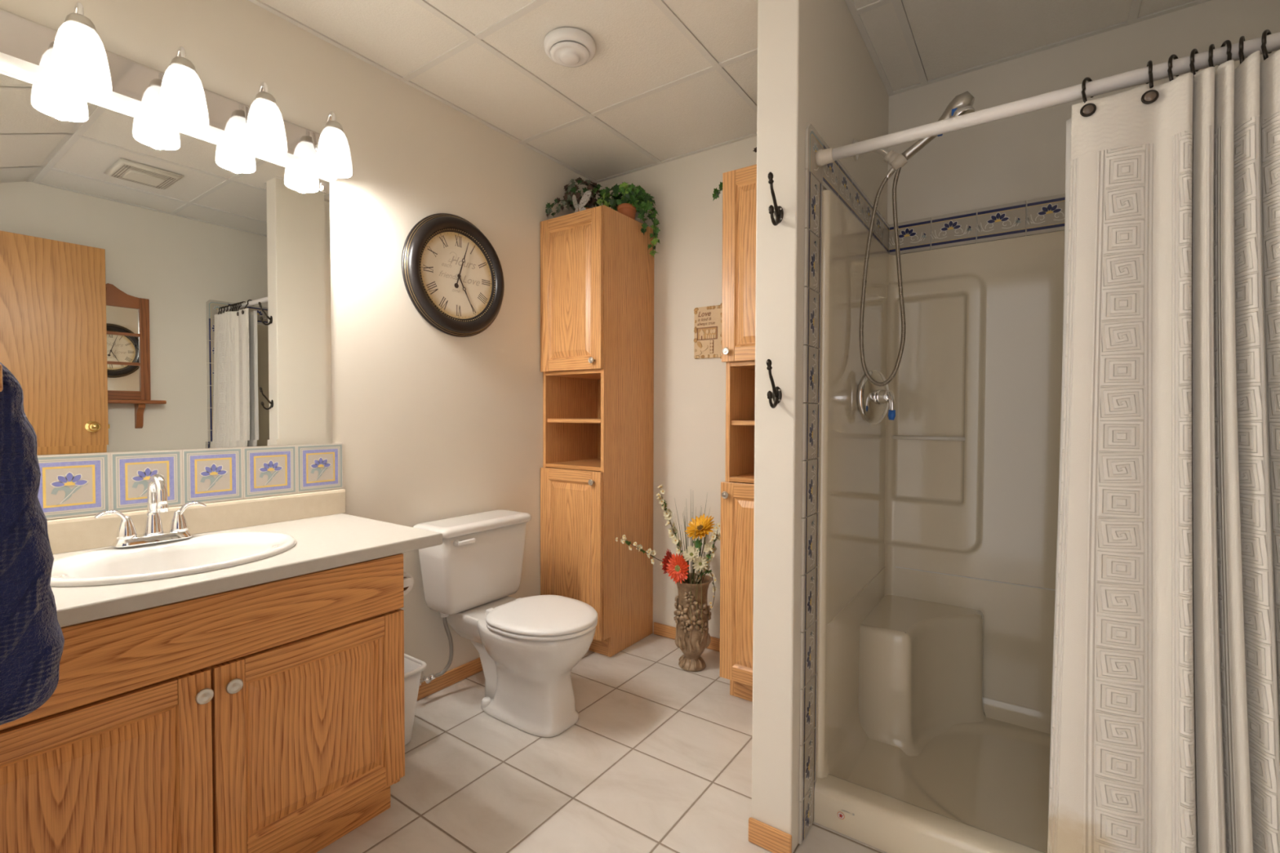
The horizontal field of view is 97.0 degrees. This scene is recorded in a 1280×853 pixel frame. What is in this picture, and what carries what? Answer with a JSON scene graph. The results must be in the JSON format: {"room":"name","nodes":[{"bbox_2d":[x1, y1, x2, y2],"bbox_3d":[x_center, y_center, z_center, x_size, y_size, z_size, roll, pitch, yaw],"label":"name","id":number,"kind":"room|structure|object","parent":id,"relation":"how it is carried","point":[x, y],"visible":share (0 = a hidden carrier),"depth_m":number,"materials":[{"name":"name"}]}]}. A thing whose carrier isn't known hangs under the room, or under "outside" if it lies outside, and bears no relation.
{"room":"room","nodes":[
{"label":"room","id":0,"kind":"room"},
{"bbox_2d":[0,362,64,724],"bbox_3d":[-0.837,0.112,0.691,0.495,0.377,0.116,1,2,35],"label":"towel","id":1,"kind":"object","parent":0,"point":[32,640],"visible":1,"depth_m":0.57,"materials":[{"name":"blue fabric"}]},
{"bbox_2d":[0,0,595,680],"bbox_3d":[-1.007,-0.171,2.180,0.100,2.550,2.705,1,2,35],"label":"wall","id":2,"kind":"structure","parent":0,"point":[431,424],"depth_m":2.21,"materials":[{"name":"paint"}]},
{"bbox_2d":[0,71,332,455],"bbox_3d":[-1.371,-0.389,1.554,0.012,0.914,1.027,1,2,35],"label":"wall mirror","id":3,"kind":"object","parent":2,"relation":"attached to","point":[162,287],"visible":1,"depth_m":1.57,"materials":[{"name":"silver glass"}]},
{"bbox_2d":[0,1,352,181],"bbox_3d":[-1.295,-0.933,1.510,0.171,0.201,1.022,1,2,35],"label":"vanity light","id":4,"kind":"object","parent":2,"relation":"attached to","point":[73,60],"visible":1,"depth_m":1.52,"materials":[{"name":"white glass"}]},
{"bbox_2d":[47,488,345,554],"bbox_3d":[-1.360,0.274,1.583,0.019,0.086,1.065,1,2,35],"label":"backsplash","id":5,"kind":"structure","parent":2,"relation":"attached to","point":[67,535],"depth_m":1.69,"materials":[{"name":"laminate"}]},
{"bbox_2d":[419,613,453,685],"bbox_3d":[-0.829,0.881,2.273,0.152,0.296,0.096,0,1,-27],"label":"supplies","id":6,"kind":"object","parent":2,"relation":"attached to","point":[428,679],"visible":0.87,"depth_m":2.27,"materials":[{"name":"silver metal"}]},
{"bbox_2d":[417,657,482,700],"bbox_3d":[-0.770,1.066,2.455,0.012,0.063,0.985,1,2,35],"label":"baseboard","id":7,"kind":"structure","parent":2,"relation":"attached to","point":[451,677],"depth_m":2.40,"materials":[{"name":"brown wood"}]},
{"bbox_2d":[401,213,504,337],"bbox_3d":[-0.763,-0.636,2.390,0.044,0.510,0.510,1,2,35],"label":"wall clock","id":8,"kind":"object","parent":2,"relation":"attached to","point":[453,276],"visible":1,"depth_m":2.36,"materials":[{"name":"black"}]},
{"bbox_2d":[316,633,886,852],"bbox_3d":[-0.037,1.159,1.248,2.800,0.060,3.165,1,2,35],"label":"floor","id":9,"kind":"structure","parent":0,"point":[656,757],"depth_m":1.82,"materials":[{"name":"tile"}]},
{"bbox_2d":[0,553,404,852],"bbox_3d":[-1.154,0.739,1.390,0.583,0.763,0.920,1,2,35],"label":"vanity cabinet","id":10,"kind":"object","parent":9,"relation":"on","point":[268,717],"visible":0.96,"depth_m":1.25,"materials":[{"name":"brown wood"}]},
{"bbox_2d":[47,488,442,627],"bbox_3d":[-1.127,0.295,1.421,0.588,0.120,1.066,1,2,35],"label":"countertop","id":11,"kind":"structure","parent":10,"relation":"on","point":[326,537],"depth_m":1.49,"materials":[{"name":"laminate"}]},
{"bbox_2d":[93,474,206,547],"bbox_3d":[-1.268,0.215,1.485,0.114,0.182,0.232,1,2,35],"label":"faucet","id":12,"kind":"object","parent":11,"relation":"on","point":[126,535],"visible":1,"depth_m":1.48,"materials":[{"name":"silver metal"}]},
{"bbox_2d":[49,531,296,586],"bbox_3d":[-1.139,0.376,1.396,0.432,0.138,0.512,1,2,35],"label":"sink","id":13,"kind":"object","parent":11,"relation":"in","point":[197,553],"visible":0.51,"depth_m":1.44,"materials":[{"name":"white ceramic"}]},
{"bbox_2d":[403,577,412,587],"bbox_3d":[-0.741,0.461,1.692,0.116,0.050,0.062,1,2,35],"label":"toilet paper holder","id":14,"kind":"object","parent":10,"relation":"attached to","point":[407,582],"visible":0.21,"depth_m":1.67,"materials":[{"name":"white paper"}]},
{"bbox_2d":[403,572,413,595],"bbox_3d":[-0.742,0.468,1.709,0.096,0.067,0.067,1,2,35],"label":"paper roll","id":15,"kind":"object","parent":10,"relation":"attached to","point":[406,590],"visible":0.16,"depth_m":1.69,"materials":[{"name":"white paper"}]},
{"bbox_2d":[404,653,426,745],"bbox_3d":[-0.924,0.973,1.964,0.262,0.271,0.270,1,2,35],"label":"waste bin","id":16,"kind":"object","parent":9,"relation":"on","point":[413,667],"visible":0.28,"depth_m":1.97,"materials":[{"name":"white plastic"}]},
{"bbox_2d":[413,509,597,737],"bbox_3d":[-0.481,0.744,2.216,0.715,0.721,0.466,1,2,35],"label":"toilet","id":17,"kind":"object","parent":9,"relation":"on","point":[528,648],"visible":0.97,"depth_m":2.15,"materials":[{"name":"white ceramic"}]},
{"bbox_2d":[540,204,654,657],"bbox_3d":[-0.220,0.034,2.881,0.389,2.111,0.460,1,2,35],"label":"linen cabinet","id":18,"kind":"object","parent":9,"relation":"on","point":[597,265],"visible":0.8,"depth_m":2.74,"materials":[{"name":"brown wood"}]},
{"bbox_2d":[547,417,600,422],"bbox_3d":[-0.206,-0.031,2.898,0.352,0.018,0.396,1,2,35],"label":"shelf","id":19,"kind":"object","parent":18,"relation":"attached to","point":[549,420],"depth_m":2.75,"materials":[{"name":"brown wood"}]},
{"bbox_2d":[545,177,610,216],"bbox_3d":[-0.318,-1.146,2.901,0.337,0.246,0.187,0,1,-11],"label":"ivy","id":20,"kind":"object","parent":18,"relation":"on","point":[571,190],"visible":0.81,"depth_m":2.85,"materials":[{"name":"green plant"}]},
{"bbox_2d":[572,190,591,212],"bbox_3d":[-0.292,-1.076,2.734,0.121,0.111,0.037,1,2,35],"label":"ornament","id":21,"kind":"object","parent":18,"relation":"on","point":[585,197],"visible":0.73,"depth_m":2.72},
{"bbox_2d":[602,182,660,257],"bbox_3d":[-0.061,-1.052,2.861,0.285,0.396,0.229,1,2,35],"label":"ivy","id":22,"kind":"object","parent":18,"relation":"on","point":[632,201],"visible":0.99,"depth_m":2.81,"materials":[{"name":"green plant"}]},
{"bbox_2d":[673,573,712,671],"bbox_3d":[0.241,0.895,2.590,0.180,0.405,0.180,1,2,35],"label":"floor vase","id":23,"kind":"object","parent":9,"relation":"on","point":[692,639],"visible":0.95,"depth_m":2.53,"materials":[{"name":"brown ceramic"}]},
{"bbox_2d":[615,534,682,582],"bbox_3d":[0.054,0.699,2.585,0.344,0.399,0.063,0,1,8],"label":"branch","id":24,"kind":"object","parent":23,"relation":"in","point":[639,547],"visible":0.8,"depth_m":2.59,"materials":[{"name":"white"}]},
{"bbox_2d":[656,484,688,583],"bbox_3d":[0.150,0.584,2.601,0.162,0.629,0.058,1,1,20],"label":"branch","id":25,"kind":"object","parent":23,"relation":"in","point":[667,513],"visible":0.87,"depth_m":2.60,"materials":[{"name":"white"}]},
{"bbox_2d":[662,549,685,581],"bbox_3d":[0.152,0.730,2.575,0.098,0.338,0.110,1,2,35],"label":"gerbera","id":26,"kind":"object","parent":23,"relation":"in","point":[668,553],"visible":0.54,"depth_m":2.56,"materials":[{"name":"red plant"}]},
{"bbox_2d":[666,553,689,584],"bbox_3d":[0.176,0.732,2.520,0.107,0.338,0.106,0,1,-10],"label":"gerbera","id":27,"kind":"object","parent":23,"relation":"in","point":[677,568],"visible":0.97,"depth_m":2.51,"materials":[{"name":"red plant"}]},
{"bbox_2d":[674,564,679,571],"bbox_3d":[0.168,0.630,2.514,0.032,0.032,0.018,1,2,35],"label":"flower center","id":28,"kind":"object","parent":27,"relation":"on","point":[677,567],"depth_m":2.51,"materials":[{"name":"green plant"}]},
{"bbox_2d":[671,493,710,625],"bbox_3d":[0.221,0.594,2.568,0.180,0.601,0.283,1,1,17],"label":"grass spray","id":29,"kind":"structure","parent":23,"relation":"in","point":[686,545],"depth_m":2.58,"materials":[{"name":"green"}]},
{"bbox_2d":[682,545,699,583],"bbox_3d":[0.218,0.712,2.506,0.071,0.378,0.109,0,1,-13],"label":"daisy","id":30,"kind":"object","parent":23,"relation":"in","point":[691,554],"visible":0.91,"depth_m":2.49,"materials":[{"name":"white plant"}]},
{"bbox_2d":[684,513,715,583],"bbox_3d":[0.268,0.646,2.519,0.150,0.510,0.120,1,2,35],"label":"sunflower","id":31,"kind":"object","parent":23,"relation":"in","point":[702,526],"visible":0.95,"depth_m":2.52,"materials":[{"name":"yellow plant"}]},
{"bbox_2d":[695,524,702,530],"bbox_3d":[0.269,0.453,2.519,0.040,0.033,0.038,1,2,35],"label":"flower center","id":32,"kind":"object","parent":31,"relation":"on","point":[698,527],"depth_m":2.52,"materials":[{"name":"brown plant"}]},
{"bbox_2d":[692,555,707,583],"bbox_3d":[0.249,0.733,2.502,0.062,0.337,0.120,0,1,-18],"label":"daisy","id":33,"kind":"object","parent":23,"relation":"in","point":[700,562],"visible":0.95,"depth_m":2.47,"materials":[{"name":"white plant"}]},
{"bbox_2d":[694,522,720,583],"bbox_3d":[0.300,0.654,2.494,0.063,0.495,0.198,-1,1,-28],"label":"branch","id":34,"kind":"object","parent":23,"relation":"in","point":[709,548],"visible":0.81,"depth_m":2.48,"materials":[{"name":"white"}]},
{"bbox_2d":[702,569,716,608],"bbox_3d":[0.295,0.735,2.486,0.034,0.234,0.182,0,1,-14],"label":"branch","id":35,"kind":"object","parent":23,"relation":"in","point":[713,588],"visible":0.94,"depth_m":2.43,"materials":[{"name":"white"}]},
{"bbox_2d":[719,164,756,702],"bbox_3d":[0.607,0.050,2.303,0.406,2.111,0.460,1,2,35],"label":"linen cabinet","id":36,"kind":"object","parent":9,"relation":"on","point":[739,185],"visible":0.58,"depth_m":2.22,"materials":[{"name":"brown wood"}]},
{"bbox_2d":[712,146,756,199],"bbox_3d":[0.507,-1.070,2.350,0.442,0.173,0.158,1,1,19],"label":"ivy","id":37,"kind":"object","parent":36,"relation":"on","point":[717,192],"visible":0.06,"depth_m":2.47,"materials":[{"name":"green plant"}]},
{"bbox_2d":[731,420,754,425],"bbox_3d":[0.624,-0.015,2.318,0.359,0.018,0.396,1,2,35],"label":"shelf","id":38,"kind":"object","parent":36,"relation":"attached to","point":[733,422],"depth_m":2.23,"materials":[{"name":"brown wood"}]},
{"bbox_2d":[813,190,1064,852],"bbox_3d":[1.185,0.229,1.642,1.077,1.787,0.888,1,2,35],"label":"shower stall","id":39,"kind":"object","parent":9,"relation":"on","point":[938,520],"visible":0.53,"depth_m":2.00,"materials":[{"name":"beige plastic"}]},
{"bbox_2d":[857,369,895,424],"bbox_3d":[0.792,-0.099,1.905,0.117,0.184,0.160,1,1,21],"label":"shower valve","id":40,"kind":"object","parent":39,"relation":"attached to","point":[873,401],"visible":0.99,"depth_m":1.86,"materials":[{"name":"silver metal"}]},
{"bbox_2d":[859,166,906,386],"bbox_3d":[0.772,-0.477,1.799,0.135,0.700,0.065,1,1,24],"label":"shower hose","id":41,"kind":"object","parent":39,"relation":"attached to","point":[892,170],"visible":1,"depth_m":1.79,"materials":[{"name":"silver metal"}]},
{"bbox_2d":[617,203,636,219],"bbox_3d":[-0.066,-1.063,2.849,0.102,0.085,0.102,1,2,35],"label":"pot","id":42,"kind":"object","parent":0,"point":[629,210],"depth_m":2.81,"materials":[{"name":"brown ceramic"}]},
{"bbox_2d":[248,0,1211,182],"bbox_3d":[0.074,-1.161,1.343,2.600,0.365,2.605,1,2,35],"label":"ceiling","id":43,"kind":"structure","parent":0,"point":[665,81],"depth_m":2.00,"materials":[{"name":"paint"}]},
{"bbox_2d":[543,26,595,66],"bbox_3d":[-0.243,-1.300,1.968,0.180,0.056,0.180,1,2,35],"label":"ceiling vent","id":44,"kind":"object","parent":43,"relation":"in","point":[567,46],"visible":1,"depth_m":1.93,"materials":[{"name":"white plastic"}]},
{"bbox_2d":[751,0,888,852],"bbox_3d":[0.652,-0.160,1.908,0.112,2.550,1.050,1,2,35],"label":"wall","id":45,"kind":"structure","parent":0,"point":[815,66],"depth_m":1.49,"materials":[{"name":"paint"}]},
{"bbox_2d":[748,817,791,852],"bbox_3d":[0.344,1.092,1.500,0.119,0.063,0.013,1,2,35],"label":"baseboard","id":46,"kind":"structure","parent":45,"relation":"attached to","point":[768,837],"depth_m":1.50,"materials":[{"name":"brown wood"}]},
{"bbox_2d":[766,359,782,408],"bbox_3d":[0.340,-0.108,1.448,0.026,0.124,0.065,1,2,35],"label":"coat hook","id":47,"kind":"object","parent":45,"relation":"attached to","point":[776,395],"visible":1,"depth_m":1.45,"materials":[{"name":"brown metal"}]},
{"bbox_2d":[767,171,783,226],"bbox_3d":[0.341,-0.574,1.438,0.026,0.124,0.065,1,2,35],"label":"coat hook","id":48,"kind":"object","parent":45,"relation":"attached to","point":[776,219],"visible":1,"depth_m":1.44,"materials":[{"name":"brown metal"}]},
{"bbox_2d":[852,138,907,170],"bbox_3d":[0.776,-0.880,1.825,0.161,0.133,0.068,1,2,35],"label":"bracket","id":49,"kind":"object","parent":45,"relation":"attached to","point":[895,160],"visible":0.57,"depth_m":1.79,"materials":[{"name":"silver metal"}]},
{"bbox_2d":[901,90,975,159],"bbox_3d":[0.906,-0.914,1.729,0.208,0.164,0.079,1,2,35],"label":"shower","id":50,"kind":"object","parent":49,"relation":"attached to","point":[962,104],"visible":0.56,"depth_m":1.68,"materials":[{"name":"silver metal"}]},
{"bbox_2d":[815,31,1279,167],"bbox_3d":[0.919,-0.720,1.236,1.062,0.043,0.043,1,2,35],"label":"shower rod","id":51,"kind":"object","parent":45,"relation":"attached to","point":[1180,65],"visible":1,"depth_m":1.24,"materials":[{"name":"white metal"}]},
{"bbox_2d":[1048,117,1071,820],"bbox_3d":[1.142,0.159,1.125,0.513,1.660,0.028,1,2,33],"label":"liner","id":52,"kind":"object","parent":51,"relation":"hanging from","point":[1068,122],"visible":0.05,"depth_m":1.26,"materials":[{"name":"white plastic"}]},
{"bbox_2d":[1080,76,1096,116],"bbox_3d":[0.948,-0.694,1.200,0.028,0.100,0.074,1,2,35],"label":"curtain hook","id":53,"kind":"object","parent":51,"relation":"hanging from","point":[1088,109],"visible":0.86,"depth_m":1.18,"materials":[{"name":"brown metal"}]},
{"bbox_2d":[1141,60,1159,103],"bbox_3d":[1.030,-0.693,1.148,0.027,0.100,0.066,1,2,35],"label":"curtain hook","id":54,"kind":"object","parent":51,"relation":"hanging from","point":[1149,96],"visible":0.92,"depth_m":1.13,"materials":[{"name":"brown metal"}]},
{"bbox_2d":[1167,53,1178,80],"bbox_3d":[1.067,-0.710,1.131,0.053,0.065,0.010,-1,2,-36],"label":"curtain hook","id":55,"kind":"object","parent":51,"relation":"hanging from","point":[1174,56],"visible":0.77,"depth_m":1.12,"materials":[{"name":"brown metal"}]},
{"bbox_2d":[1189,48,1198,75],"bbox_3d":[1.091,-0.709,1.114,0.052,0.065,0.010,-1,2,-40],"label":"curtain hook","id":56,"kind":"object","parent":51,"relation":"hanging from","point":[1194,51],"visible":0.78,"depth_m":1.10,"materials":[{"name":"brown metal"}]},
{"bbox_2d":[1208,44,1214,66],"bbox_3d":[1.111,-0.709,1.100,0.051,0.065,0.009,-1,2,-44],"label":"curtain hook","id":57,"kind":"object","parent":51,"relation":"hanging from","point":[1211,46],"visible":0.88,"depth_m":1.09,"materials":[{"name":"brown metal"}]},
{"bbox_2d":[1218,40,1231,65],"bbox_3d":[1.126,-0.709,1.090,0.008,0.065,0.050,1,1,29],"label":"curtain hook","id":58,"kind":"object","parent":51,"relation":"hanging from","point":[1228,42],"visible":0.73,"depth_m":1.07,"materials":[{"name":"brown metal"}]},
{"bbox_2d":[1047,49,1279,852],"bbox_3d":[1.109,0.192,1.075,0.524,1.748,0.073,1,2,35],"label":"shower curtain","id":59,"kind":"object","parent":58,"relation":"hanging from","point":[1166,736],"visible":1,"depth_m":1.11,"materials":[{"name":"fabric"}]},
{"bbox_2d":[1238,35,1244,63],"bbox_3d":[1.145,-0.708,1.077,0.051,0.065,0.009,-1,2,-44],"label":"curtain hook","id":60,"kind":"object","parent":51,"relation":"hanging from","point":[1242,39],"visible":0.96,"depth_m":1.06,"materials":[{"name":"brown metal"}]},
{"bbox_2d":[1261,29,1271,60],"bbox_3d":[1.172,-0.708,1.058,0.053,0.065,0.010,-1,2,-36],"label":"curtain hook","id":61,"kind":"object","parent":51,"relation":"hanging from","point":[1266,32],"visible":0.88,"depth_m":1.05,"materials":[{"name":"brown metal"}]},
{"bbox_2d":[798,123,1065,844],"bbox_3d":[1.155,0.172,1.597,1.076,1.939,0.994,1,2,35],"label":"tile border","id":62,"kind":"structure","parent":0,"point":[1045,215],"depth_m":1.57,"materials":[{"name":"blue tile"}]},
{"bbox_2d":[595,0,1279,638],"bbox_3d":[0.845,-0.172,2.475,2.600,2.550,0.100,1,2,35],"label":"wall","id":63,"kind":"structure","parent":0,"point":[1020,157],"depth_m":2.25,"materials":[{"name":"paint"}]},
{"bbox_2d":[653,622,719,652],"bbox_3d":[0.322,1.062,2.797,0.608,0.063,0.012,1,2,35],"label":"baseboard","id":64,"kind":"structure","parent":63,"relation":"attached to","point":[660,629],"depth_m":2.91,"materials":[{"name":"brown wood"}]},
{"bbox_2d":[693,302,721,359],"bbox_3d":[0.335,-0.459,2.754,0.168,0.268,0.016,1,2,35],"label":"wall plaque","id":65,"kind":"object","parent":63,"relation":"attached to","point":[708,319],"visible":0.95,"depth_m":2.75,"materials":[{"name":"beige wood"}]},
{"bbox_3d":[-0.641,-0.128,0.348,2.600,2.550,0.120,1,2,35],"label":"wall","id":66,"kind":"structure","parent":0,"visible":0},
{"bbox_2d":[0,364,3,391],"bbox_3d":[-0.875,-0.050,0.657,0.586,0.028,0.114,1,2,35],"label":"towel bar","id":67,"kind":"object","parent":66,"relation":"attached to","point":[1,366],"visible":1,"depth_m":0.54,"materials":[{"name":"brown wood"}]},
{"bbox_2d":[37,443,342,519],"bbox_3d":[-1.364,0.149,1.583,0.008,0.162,1.064,1,2,35],"label":"tile backsplash","id":68,"kind":"structure","parent":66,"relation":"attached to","point":[72,485],"depth_m":1.64,"materials":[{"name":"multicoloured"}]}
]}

